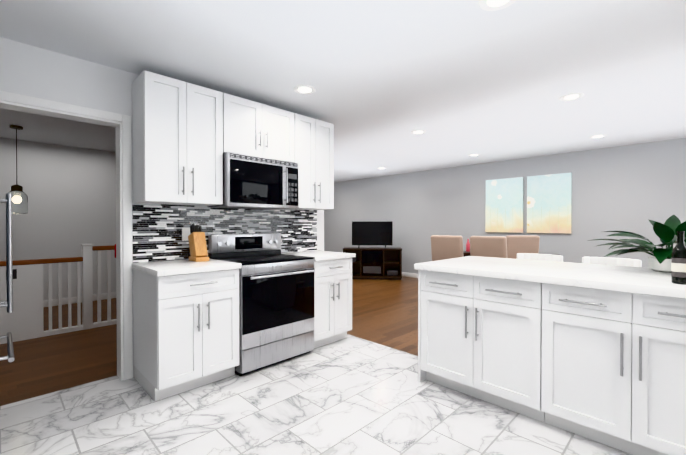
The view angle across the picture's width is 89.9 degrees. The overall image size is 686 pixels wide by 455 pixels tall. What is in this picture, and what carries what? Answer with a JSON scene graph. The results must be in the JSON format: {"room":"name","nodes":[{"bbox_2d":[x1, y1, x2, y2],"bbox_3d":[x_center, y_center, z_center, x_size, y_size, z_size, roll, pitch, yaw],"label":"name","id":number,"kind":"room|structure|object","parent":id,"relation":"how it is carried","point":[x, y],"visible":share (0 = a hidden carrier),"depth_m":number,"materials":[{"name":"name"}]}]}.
{"room":"dining room and kitchen","nodes":[
{"label":"dining room and kitchen","id":0,"kind":"room"},
{"bbox_2d":[0,137,115,300],"bbox_3d":[-4.158,-0.038,5.462,3.550,2.440,0.100,0,1,-45],"label":"wall","id":1,"kind":"structure","parent":0,"point":[70,192],"depth_m":5.24,"materials":[{"name":"paint"}]},
{"bbox_2d":[43,292,115,306],"bbox_3d":[-4.117,1.132,5.432,3.550,0.100,0.015,0,1,-45],"label":"baseboard","id":2,"kind":"structure","parent":1,"relation":"attached to","point":[113,295],"depth_m":5.34,"materials":[{"name":"white wood"}]},
{"bbox_2d":[0,37,323,376],"bbox_3d":[-1.575,-0.017,2.961,3.670,2.440,0.130,0,1,-45],"label":"wall","id":3,"kind":"structure","parent":0,"point":[32,71],"depth_m":2.47,"materials":[{"name":"paint"}]},
{"bbox_2d":[0,91,131,380],"bbox_3d":[-2.040,0.162,2.488,0.860,2.090,0.153,0,1,-45],"label":"door frame","id":4,"kind":"structure","parent":3,"relation":"attached to","point":[121,123],"depth_m":2.70,"materials":[{"name":"white wood"}]},
{"bbox_2d":[132,70,222,205],"bbox_3d":[-1.342,-0.676,2.831,0.603,0.960,0.370,0,1,-45],"label":"upper cabinet","id":5,"kind":"object","parent":3,"relation":"attached to","point":[177,142],"visible":1,"depth_m":2.69,"materials":[{"name":"white wood"}]},
{"bbox_2d":[132,203,316,262],"bbox_3d":[-1.001,0.044,3.442,1.940,0.510,0.002,0,1,-45],"label":"backsplash","id":6,"kind":"structure","parent":3,"relation":"attached to","point":[157,232],"depth_m":3.17,"materials":[{"name":"tile"}]},
{"bbox_2d":[182,228,189,240],"bbox_3d":[-1.389,0.060,3.045,0.070,0.115,0.008,0,1,-45],"label":"electrical outlet plate","id":7,"kind":"object","parent":6,"relation":"attached to","point":[185,233],"visible":0.83,"depth_m":3.04,"materials":[{"name":"white plastic"}]},
{"bbox_2d":[223,93,293,161],"bbox_3d":[-0.858,-0.905,3.312,0.754,0.510,0.370,0,1,-45],"label":"upper cabinet","id":8,"kind":"object","parent":3,"relation":"attached to","point":[253,128],"visible":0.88,"depth_m":3.17,"materials":[{"name":"white wood"}]},
{"bbox_2d":[207,152,298,209],"bbox_3d":[-0.828,-0.415,3.287,0.752,0.460,0.454,0,1,-45],"label":"microwave","id":9,"kind":"object","parent":8,"relation":"attached to","point":[256,182],"visible":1,"depth_m":3.12,"materials":[{"name":"silver metal"}]},
{"bbox_2d":[294,113,333,209],"bbox_3d":[-0.396,-0.684,3.776,0.543,0.960,0.370,0,1,-45],"label":"upper cabinet","id":10,"kind":"object","parent":3,"relation":"attached to","point":[313,148],"visible":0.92,"depth_m":3.66,"materials":[{"name":"white wood"}]},
{"bbox_2d":[0,276,417,405],"bbox_3d":[-0.092,1.242,4.304,7.850,0.100,11.700,0,1,-45],"label":"floor","id":11,"kind":"structure","parent":0,"point":[39,366],"depth_m":3.61,"materials":[{"name":"brown wood"}]},
{"bbox_2d":[0,244,116,343],"bbox_3d":[-3.335,0.672,3.725,1.750,1.050,0.140,0,1,-45],"label":"railing","id":12,"kind":"object","parent":11,"relation":"on","point":[23,320],"visible":0.69,"depth_m":3.77,"materials":[{"name":"white wood"}]},
{"bbox_2d":[343,247,401,279],"bbox_3d":[0.664,0.813,7.841,1.320,0.700,0.400,0,0,5],"label":"tv stand","id":13,"kind":"object","parent":11,"relation":"on","point":[376,263],"visible":0.81,"depth_m":7.68,"materials":[{"name":"brown wood"}]},
{"bbox_2d":[352,221,392,247],"bbox_3d":[0.663,0.162,7.825,0.920,0.600,0.180,0,0,5],"label":"screen","id":14,"kind":"object","parent":13,"relation":"on","point":[372,232],"visible":1,"depth_m":7.80,"materials":[{"name":"black plastic"}]},
{"bbox_2d":[430,235,463,260],"bbox_3d":[1.616,0.648,5.002,0.559,1.076,0.470,0,1,-45],"label":"dining chair","id":15,"kind":"object","parent":11,"relation":"on","point":[443,247],"visible":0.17,"depth_m":4.80,"materials":[{"name":"beige fabric"}]},
{"bbox_2d":[470,236,506,257],"bbox_3d":[2.068,0.650,4.691,0.559,1.076,0.470,0,1,-45],"label":"dining chair","id":16,"kind":"object","parent":11,"relation":"on","point":[488,246],"visible":0.17,"depth_m":4.48,"materials":[{"name":"beige fabric"}]},
{"bbox_2d":[463,251,559,256],"bbox_3d":[2.733,0.805,5.780,0.800,0.750,1.400,0,1,-45],"label":"dining table","id":17,"kind":"object","parent":11,"relation":"on","point":[466,253],"visible":0.04,"depth_m":5.85,"materials":[{"name":"brown wood"}]},
{"bbox_2d":[466,239,469,251],"bbox_3d":[2.224,0.315,6.116,0.066,0.220,0.066,0,1,-45],"label":"bottle","id":18,"kind":"object","parent":17,"relation":"on","point":[468,246],"visible":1,"depth_m":6.09,"materials":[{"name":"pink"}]},
{"bbox_2d":[505,235,539,258],"bbox_3d":[2.521,0.647,5.075,0.470,1.076,0.559,0,0,0],"label":"dining chair","id":19,"kind":"object","parent":11,"relation":"on","point":[516,244],"visible":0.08,"depth_m":4.81,"materials":[{"name":"beige fabric"}]},
{"bbox_2d":[517,253,562,261],"bbox_3d":[1.777,0.729,3.185,0.441,0.946,0.442,0,1,-45],"label":"stool","id":20,"kind":"object","parent":11,"relation":"on","point":[542,257],"visible":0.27,"depth_m":3.33,"materials":[{"name":"white"}]},
{"bbox_2d":[582,257,641,266],"bbox_3d":[2.159,0.733,2.803,0.441,0.946,0.442,0,1,-45],"label":"stool","id":21,"kind":"object","parent":11,"relation":"on","point":[614,261],"visible":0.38,"depth_m":2.94,"materials":[{"name":"white"}]},
{"bbox_2d":[0,334,632,454],"bbox_3d":[0.450,1.270,0.832,3.710,0.100,6.020,0,1,-45],"label":"floor","id":22,"kind":"structure","parent":0,"point":[351,395],"depth_m":2.18,"materials":[{"name":"tile"}]},
{"bbox_2d":[0,193,13,361],"bbox_3d":[-2.186,0.338,1.685,0.814,1.750,0.876,0,1,-45],"label":"fridge","id":23,"kind":"object","parent":22,"relation":"on","point":[8,303],"visible":1,"depth_m":1.91,"materials":[{"name":"silver metal"}]},
{"bbox_2d":[132,258,241,400],"bbox_3d":[-1.245,0.745,2.737,0.614,0.920,0.657,0,1,-45],"label":"base cabinet","id":24,"kind":"object","parent":22,"relation":"on","point":[185,324],"visible":1,"depth_m":2.52,"materials":[{"name":"white wood"}]},
{"bbox_2d":[188,224,208,261],"bbox_3d":[-1.232,0.124,2.923,0.110,0.315,0.190,0,1,-45],"label":"knife block","id":25,"kind":"object","parent":24,"relation":"on","point":[197,245],"visible":1,"depth_m":2.89,"materials":[{"name":"brown wood"}]},
{"bbox_2d":[208,233,314,375],"bbox_3d":[-0.734,0.633,3.201,0.756,1.135,0.686,0,1,-45],"label":"range","id":26,"kind":"object","parent":22,"relation":"on","point":[276,306],"visible":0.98,"depth_m":3.02,"materials":[{"name":"silver metal"}]},
{"bbox_2d":[281,250,355,347],"bbox_3d":[-0.287,0.737,3.693,0.562,0.920,0.657,0,1,-45],"label":"base cabinet","id":27,"kind":"object","parent":22,"relation":"on","point":[333,297],"visible":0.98,"depth_m":3.48,"materials":[{"name":"white wood"}]},
{"bbox_2d":[414,268,685,454],"bbox_3d":[1.696,0.770,1.994,0.680,0.880,2.540,0,1,-45],"label":"kitchen island","id":28,"kind":"object","parent":22,"relation":"on","point":[596,352],"depth_m":1.99,"materials":[{"name":"white wood"}]},
{"bbox_2d":[414,256,685,295],"bbox_3d":[1.801,0.308,2.093,0.965,0.044,2.576,0,1,-45],"label":"island countertop","id":29,"kind":"structure","parent":28,"relation":"on","point":[602,276],"depth_m":2.22,"materials":[{"name":"white stone"}]},
{"bbox_2d":[588,215,685,272],"bbox_3d":[2.097,0.098,2.194,0.826,0.371,0.927,0,1,-45],"label":"potted plant","id":30,"kind":"object","parent":29,"relation":"on","point":[659,259],"visible":0.77,"depth_m":2.20,"materials":[{"name":"green plant"}]},
{"bbox_2d":[671,231,685,283],"bbox_3d":[1.727,0.153,1.759,0.068,0.268,0.068,0,1,-45],"label":"wine bottle","id":31,"kind":"object","parent":29,"relation":"on","point":[678,266],"visible":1,"depth_m":1.74,"materials":[{"name":"black glass"}]},
{"bbox_2d":[0,0,685,181],"bbox_3d":[-0.092,-1.298,4.283,7.850,0.100,11.700,0,1,-45],"label":"ceiling","id":32,"kind":"structure","parent":0,"point":[458,81],"depth_m":2.60,"materials":[{"name":"paint"}]},
{"bbox_2d":[8,125,27,213],"bbox_3d":[-4.028,-0.707,4.244,0.200,1.079,0.200,0,1,-45],"label":"pendant light","id":33,"kind":"object","parent":32,"relation":"hanging from","point":[19,201],"visible":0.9,"depth_m":4.21,"materials":[{"name":"black glass"}]},
{"bbox_2d":[293,85,315,93],"bbox_3d":[-0.344,-1.235,3.085,0.200,0.006,0.200,0,1,-45],"label":"recessed light","id":34,"kind":"object","parent":32,"relation":"in","point":[303,89],"visible":1,"depth_m":3.08,"materials":[{"name":"white plastic"}]},
{"bbox_2d":[411,130,425,133],"bbox_3d":[0.986,-1.247,4.499,0.200,0.006,0.200,0,1,-45],"label":"recessed light","id":35,"kind":"object","parent":32,"relation":"in","point":[418,131],"visible":0.98,"depth_m":4.49,"materials":[{"name":"white plastic"}]},
{"bbox_2d":[479,0,515,10],"bbox_3d":[0.836,-1.225,1.847,0.200,0.006,0.200,0,1,-45],"label":"recessed light","id":36,"kind":"object","parent":32,"relation":"in","point":[491,5],"visible":1,"depth_m":1.89,"materials":[{"name":"white plastic"}]},
{"bbox_2d":[559,93,583,100],"bbox_3d":[2.166,-1.237,3.261,0.200,0.006,0.200,0,1,-45],"label":"recessed light","id":37,"kind":"object","parent":32,"relation":"in","point":[571,96],"visible":1,"depth_m":3.24,"materials":[{"name":"white plastic"}]},
{"bbox_2d":[589,134,606,137],"bbox_3d":[3.496,-1.249,4.716,0.200,0.006,0.200,0,1,-45],"label":"recessed light","id":38,"kind":"object","parent":32,"relation":"in","point":[599,136],"visible":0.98,"depth_m":4.71,"materials":[{"name":"white plastic"}]},
{"bbox_2d":[324,138,685,273],"bbox_3d":[2.649,-0.051,7.032,0.100,2.440,11.700,0,1,-45],"label":"wall","id":39,"kind":"structure","parent":0,"point":[634,188],"depth_m":6.05,"materials":[{"name":"grey paint"}]},
{"bbox_2d":[402,272,417,277],"bbox_3d":[2.607,1.120,7.000,0.018,0.100,11.500,0,1,-45],"label":"baseboard","id":40,"kind":"structure","parent":39,"relation":"attached to","point":[414,275],"depth_m":8.02,"materials":[{"name":"white wood"}]},
{"bbox_2d":[485,177,522,232],"bbox_3d":[3.053,-0.417,6.528,0.033,1.020,0.680,0,1,-45],"label":"painting","id":41,"kind":"object","parent":39,"relation":"attached to","point":[504,206],"visible":0.86,"depth_m":6.50,"materials":[{"name":"fabric"}]},
{"bbox_2d":[527,172,571,232],"bbox_3d":[3.583,-0.412,5.997,0.033,1.020,0.680,0,1,-45],"label":"painting","id":42,"kind":"object","parent":39,"relation":"attached to","point":[549,202],"visible":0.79,"depth_m":5.97,"materials":[{"name":"fabric"}]}
]}

